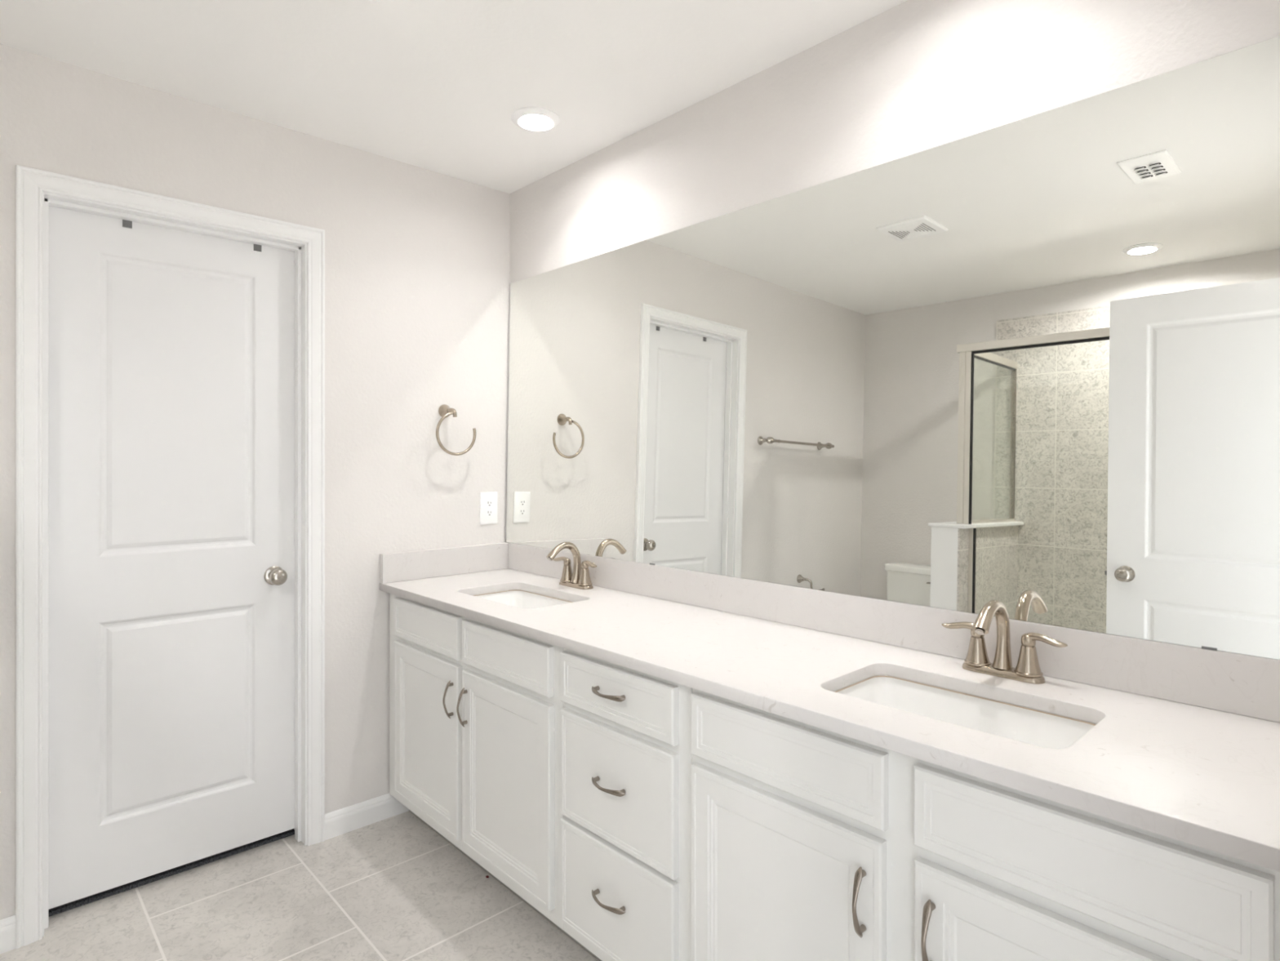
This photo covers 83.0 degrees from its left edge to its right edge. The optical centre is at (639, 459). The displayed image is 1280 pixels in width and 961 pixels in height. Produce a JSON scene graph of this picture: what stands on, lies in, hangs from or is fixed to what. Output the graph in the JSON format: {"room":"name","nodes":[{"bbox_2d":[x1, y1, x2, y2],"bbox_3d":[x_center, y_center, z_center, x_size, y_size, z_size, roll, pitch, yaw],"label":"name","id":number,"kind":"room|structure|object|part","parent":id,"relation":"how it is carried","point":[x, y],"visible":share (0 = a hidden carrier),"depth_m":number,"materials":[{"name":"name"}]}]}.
{"room":"bathroom","nodes":[
{"label":"bathroom","id":0,"kind":"room"},
{"bbox_2d":[0,43,509,919],"bbox_3d":[-1.678,0.102,2.059,2.990,2.440,0.115,0,0,-43],"label":"wall","id":1,"kind":"structure","parent":0,"point":[417,258],"depth_m":2.59,"materials":[{"name":"paint"}]},
{"bbox_2d":[0,915,15,954],"bbox_3d":[-2.172,1.279,1.509,1.316,0.085,0.013,0,0,-43],"label":"baseboard","id":2,"kind":"structure","parent":1,"relation":"attached to","point":[7,926],"depth_m":1.94,"materials":[{"name":"white paint"}]},
{"bbox_2d":[15,164,324,948],"bbox_3d":[-1.433,0.262,2.276,0.812,2.120,0.133,0,0,-43],"label":"door","id":3,"kind":"structure","parent":1,"relation":"in","point":[170,369],"depth_m":2.25,"materials":[{"name":"white paint"}]},
{"bbox_3d":[-1.670,0.262,1.976,0.056,2.120,0.018,0,0,-43],"label":"casing","id":4,"kind":"part","parent":3,"relation":"part of","materials":[{"name":"white paint"}]},
{"bbox_2d":[122,219,132,228],"bbox_3d":[-1.567,-0.720,2.205,0.024,0.032,0.043,0,0,-43],"label":"hook","id":5,"kind":"object","parent":3,"relation":"attached to","point":[128,224],"visible":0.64,"depth_m":2.19,"materials":[{"name":"grey metal"}]},
{"bbox_3d":[-1.394,-0.770,2.235,0.812,0.056,0.018,0,0,-43],"label":"head casing","id":6,"kind":"part","parent":3,"relation":"part of","materials":[{"name":"white paint"}]},
{"bbox_2d":[253,244,261,251],"bbox_3d":[-1.302,-0.720,2.452,0.024,0.032,0.043,0,0,-43],"label":"hook","id":7,"kind":"object","parent":3,"relation":"attached to","point":[257,247],"visible":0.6,"depth_m":2.44,"materials":[{"name":"grey metal"}]},
{"bbox_3d":[-1.232,0.397,2.454,0.065,0.065,0.065,0,0,-43],"label":"knob","id":8,"kind":"part","parent":3,"relation":"part of","materials":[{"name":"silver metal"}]},
{"bbox_3d":[-1.118,0.262,2.493,0.056,2.120,0.018,0,0,-43],"label":"casing","id":9,"kind":"part","parent":3,"relation":"part of","materials":[{"name":"white paint"}]},
{"bbox_2d":[324,793,408,839],"bbox_3d":[-0.985,1.279,2.620,0.312,0.085,0.013,0,0,-43],"label":"baseboard","id":10,"kind":"structure","parent":1,"relation":"attached to","point":[343,820],"depth_m":2.60,"materials":[{"name":"white paint"}]},
{"bbox_2d":[379,542,507,583],"bbox_3d":[-0.743,0.399,2.837,0.560,0.107,0.027,0,0,-43],"label":"side splash","id":11,"kind":"object","parent":1,"relation":"attached to","point":[397,566],"visible":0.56,"depth_m":2.80,"materials":[{"name":"stone"}]},
{"bbox_2d":[435,404,475,455],"bbox_3d":[-0.731,-0.116,2.813,0.172,0.201,0.079,0,0,-43],"label":"towel ring","id":12,"kind":"object","parent":1,"relation":"attached to","point":[444,411],"visible":1,"depth_m":2.79,"materials":[{"name":"silver metal"}]},
{"bbox_3d":[-0.727,-0.182,2.797,0.050,0.037,0.019,0,0,39],"label":"post","id":13,"kind":"part","parent":12,"relation":"part of","materials":[{"name":"silver metal"}]},
{"bbox_2d":[480,491,497,524],"bbox_3d":[-0.619,0.199,2.966,0.081,0.131,0.008,0,0,-43],"label":"electrical outlet","id":14,"kind":"object","parent":1,"relation":"attached to","point":[488,500],"visible":1,"depth_m":2.96,"materials":[{"name":"white plastic"}]},
{"bbox_2d":[485,499,493,506],"bbox_3d":[-0.617,0.179,2.964,0.033,0.027,0.002,0,0,-43],"label":"receptacle","id":15,"kind":"object","parent":14,"relation":"attached to","point":[489,503],"depth_m":2.96,"materials":[{"name":"white plastic"}]},
{"bbox_2d":[485,509,493,515],"bbox_3d":[-0.617,0.218,2.964,0.033,0.027,0.002,0,0,-43],"label":"receptacle","id":16,"kind":"object","parent":14,"relation":"attached to","point":[488,512],"depth_m":2.96,"materials":[{"name":"white plastic"}]},
{"bbox_2d":[0,810,599,960],"bbox_3d":[-1.026,1.341,1.437,3.090,0.062,3.685,0,0,-43],"label":"floor","id":17,"kind":"structure","parent":0,"point":[393,888],"depth_m":2.11,"materials":[{"name":"tile"}]},
{"bbox_2d":[389,593,586,950],"bbox_3d":[-0.391,0.901,2.444,0.578,0.841,1.059,0,0,-43],"label":"vanity cabinet","id":18,"kind":"object","parent":17,"relation":"on","point":[475,706],"visible":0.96,"depth_m":2.17,"materials":[{"name":"white paint"}]},
{"bbox_3d":[-0.724,0.564,2.441,0.019,0.135,0.456,0,0,-43],"label":"false drawer","id":19,"kind":"part","parent":18,"relation":"part of","materials":[{"name":"white paint"}]},
{"bbox_3d":[-0.723,0.924,2.439,0.019,0.547,0.456,0,0,-43],"label":"cabinet door","id":20,"kind":"part","parent":18,"relation":"part of","materials":[{"name":"white paint"}]},
{"bbox_3d":[-0.605,0.757,2.275,0.034,0.121,0.014,0,0,-43],"label":"pull handle","id":21,"kind":"part","parent":18,"relation":"part of","materials":[{"name":"silver metal"}]},
{"bbox_3d":[-0.545,0.760,2.211,0.034,0.121,0.014,0,0,-43],"label":"pull handle","id":22,"kind":"part","parent":18,"relation":"part of","materials":[{"name":"silver metal"}]},
{"bbox_3d":[-0.393,0.565,2.086,0.019,0.133,0.455,0,0,-43],"label":"false drawer","id":23,"kind":"part","parent":18,"relation":"part of","materials":[{"name":"white paint"}]},
{"bbox_3d":[-0.390,0.924,2.084,0.019,0.541,0.459,0,0,-43],"label":"cabinet door","id":24,"kind":"part","parent":18,"relation":"part of","materials":[{"name":"white paint"}]},
{"bbox_2d":[560,648,692,960],"bbox_3d":[0.128,0.901,1.890,0.578,0.841,0.455,0,0,-43],"label":"vanity cabinet","id":25,"kind":"object","parent":17,"relation":"on","point":[626,756],"visible":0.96,"depth_m":1.70,"materials":[{"name":"white paint"}]},
{"bbox_3d":[-0.082,1.052,1.716,0.034,0.014,0.121,0,0,-43],"label":"pull handle","id":26,"kind":"part","parent":25,"relation":"part of","materials":[{"name":"silver metal"}]},
{"bbox_3d":[-0.082,0.777,1.716,0.034,0.014,0.121,0,0,-43],"label":"pull handle","id":27,"kind":"part","parent":25,"relation":"part of","materials":[{"name":"silver metal"}]},
{"bbox_3d":[-0.082,0.557,1.716,0.034,0.014,0.121,0,0,-43],"label":"pull handle","id":28,"kind":"part","parent":25,"relation":"part of","materials":[{"name":"silver metal"}]},
{"bbox_3d":[-0.062,1.066,1.733,0.019,0.268,0.409,0,0,-43],"label":"drawer","id":29,"kind":"part","parent":25,"relation":"part of","materials":[{"name":"white paint"}]},
{"bbox_3d":[-0.062,0.784,1.733,0.019,0.272,0.409,0,0,-43],"label":"drawer","id":30,"kind":"part","parent":25,"relation":"part of","materials":[{"name":"white paint"}]},
{"bbox_3d":[-0.062,0.563,1.733,0.019,0.127,0.409,0,0,-43],"label":"drawer","id":31,"kind":"part","parent":25,"relation":"part of","materials":[{"name":"white paint"}]},
{"bbox_2d":[691,688,1279,960],"bbox_3d":[0.639,0.901,1.345,0.578,0.841,1.035,0,0,-43],"label":"vanity cabinet","id":32,"kind":"object","parent":17,"relation":"on","point":[809,842],"visible":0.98,"depth_m":1.19,"materials":[{"name":"white paint"}]},
{"bbox_3d":[0.263,0.922,1.386,0.019,0.545,0.438,0,0,-43],"label":"cabinet door","id":33,"kind":"part","parent":32,"relation":"part of","materials":[{"name":"white paint"}]},
{"bbox_3d":[0.265,0.564,1.385,0.019,0.128,0.442,0,0,-43],"label":"false drawer","id":34,"kind":"part","parent":32,"relation":"part of","materials":[{"name":"white paint"}]},
{"bbox_2d":[379,568,1279,871],"bbox_3d":[0.126,0.466,1.909,0.561,0.027,2.569,0,0,-43],"label":"countertop","id":35,"kind":"structure","parent":32,"relation":"on","point":[1209,779],"depth_m":1.33,"materials":[{"name":"stone"}]},
{"bbox_2d":[472,589,573,608],"bbox_3d":[-0.397,0.554,2.429,0.306,0.147,0.491,0,0,-43],"label":"sink","id":36,"kind":"object","parent":35,"relation":"in","point":[519,598],"visible":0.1,"depth_m":2.62,"materials":[{"name":"white ceramic"}]},
{"bbox_2d":[546,542,597,589],"bbox_3d":[-0.235,0.371,2.576,0.180,0.162,0.180,0,0,2],"label":"faucet","id":37,"kind":"object","parent":35,"relation":"on","point":[580,579],"visible":1,"depth_m":2.56,"materials":[{"name":"silver metal"}]},
{"bbox_3d":[-0.287,0.366,2.639,0.088,0.027,0.027,0,0,41],"label":"lever","id":38,"kind":"part","parent":37,"relation":"part of","materials":[{"name":"silver metal"}]},
{"bbox_3d":[-0.266,0.367,2.547,0.145,0.155,0.039,0,0,-43],"label":"spout","id":39,"kind":"part","parent":37,"relation":"part of","materials":[{"name":"silver metal"}]},
{"bbox_3d":[-0.264,0.409,2.619,0.053,0.060,0.053,0,0,-43],"label":"handle","id":40,"kind":"part","parent":37,"relation":"part of","materials":[{"name":"silver metal"}]},
{"bbox_3d":[-0.229,0.444,2.582,0.051,0.015,0.163,0,0,-43],"label":"plate","id":41,"kind":"part","parent":37,"relation":"part of","materials":[{"name":"silver metal"}]},
{"bbox_3d":[-0.194,0.409,2.544,0.053,0.060,0.053,0,0,-43],"label":"handle","id":42,"kind":"part","parent":37,"relation":"part of","materials":[{"name":"silver metal"}]},
{"bbox_3d":[-0.175,0.366,2.520,0.027,0.027,0.088,0,0,-38],"label":"lever","id":43,"kind":"part","parent":37,"relation":"part of","materials":[{"name":"silver metal"}]},
{"bbox_2d":[833,675,1096,748],"bbox_3d":[0.595,0.554,1.370,0.306,0.147,0.491,0,0,-43],"label":"sink","id":44,"kind":"object","parent":35,"relation":"in","point":[1029,726],"visible":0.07,"depth_m":1.47,"materials":[{"name":"white ceramic"}]},
{"bbox_2d":[941,600,1067,684],"bbox_3d":[0.757,0.371,1.517,0.180,0.162,0.180,0,0,2],"label":"faucet","id":45,"kind":"object","parent":35,"relation":"on","point":[1028,669],"visible":1,"depth_m":1.50,"materials":[{"name":"silver metal"}]},
{"bbox_3d":[0.705,0.366,1.580,0.088,0.027,0.027,0,0,41],"label":"lever","id":46,"kind":"part","parent":45,"relation":"part of","materials":[{"name":"silver metal"}]},
{"bbox_3d":[0.728,0.409,1.560,0.053,0.060,0.053,0,0,-43],"label":"handle","id":47,"kind":"part","parent":45,"relation":"part of","materials":[{"name":"silver metal"}]},
{"bbox_3d":[0.726,0.367,1.488,0.145,0.155,0.039,0,0,-43],"label":"spout","id":48,"kind":"part","parent":45,"relation":"part of","materials":[{"name":"silver metal"}]},
{"bbox_3d":[0.763,0.444,1.523,0.051,0.015,0.163,0,0,-43],"label":"plate","id":49,"kind":"part","parent":45,"relation":"part of","materials":[{"name":"silver metal"}]},
{"bbox_3d":[0.798,0.409,1.485,0.053,0.060,0.053,0,0,-43],"label":"handle","id":50,"kind":"part","parent":45,"relation":"part of","materials":[{"name":"silver metal"}]},
{"bbox_3d":[0.817,0.366,1.461,0.027,0.027,0.088,0,0,-38],"label":"lever","id":51,"kind":"part","parent":45,"relation":"part of","materials":[{"name":"silver metal"}]},
{"bbox_3d":[0.372,0.758,1.232,0.034,0.121,0.014,0,0,-43],"label":"pull handle","id":52,"kind":"part","parent":32,"relation":"part of","materials":[{"name":"silver metal"}]},
{"bbox_3d":[0.455,0.760,1.143,0.034,0.121,0.014,0,0,-43],"label":"pull handle","id":53,"kind":"part","parent":32,"relation":"part of","materials":[{"name":"silver metal"}]},
{"bbox_3d":[0.604,0.924,1.023,0.019,0.541,0.443,0,0,-43],"label":"cabinet door","id":54,"kind":"part","parent":32,"relation":"part of","materials":[{"name":"white paint"}]},
{"bbox_3d":[0.603,0.565,1.023,0.019,0.130,0.444,0,0,-43],"label":"false drawer","id":55,"kind":"part","parent":32,"relation":"part of","materials":[{"name":"white paint"}]},
{"bbox_2d":[0,0,906,193],"bbox_3d":[-0.724,-1.143,1.113,3.090,0.050,2.800,0,0,-43],"label":"ceiling","id":56,"kind":"structure","parent":0,"point":[437,86],"depth_m":2.01,"materials":[{"name":"white paint"}]},
{"bbox_2d":[511,106,559,131],"bbox_3d":[-0.342,-1.111,2.372,0.160,0.013,0.160,0,0,-43],"label":"recessed light","id":57,"kind":"object","parent":56,"relation":"in","point":[536,116],"visible":1,"depth_m":2.36,"materials":[{"name":"white plastic"}]},
{"bbox_2d":[509,0,1279,319],"bbox_3d":[0.367,0.102,2.135,0.100,2.440,2.800,0,0,-43],"label":"wall","id":58,"kind":"structure","parent":0,"point":[913,77],"depth_m":1.84,"materials":[{"name":"paint"}]},
{"bbox_2d":[506,35,1279,659],"bbox_3d":[0.324,-0.197,2.090,0.027,1.084,2.556,0,0,-43],"label":"wall mirror","id":59,"kind":"object","parent":58,"relation":"attached to","point":[1030,365],"visible":1,"depth_m":1.64,"materials":[{"name":"silver mirror"}]},
{"bbox_2d":[507,542,1279,722],"bbox_3d":[0.330,0.399,2.082,0.027,0.107,2.540,0,0,-43],"label":"backsplash","id":60,"kind":"structure","parent":58,"relation":"attached to","point":[1246,685],"depth_m":1.65,"materials":[{"name":"stone"}]}
]}

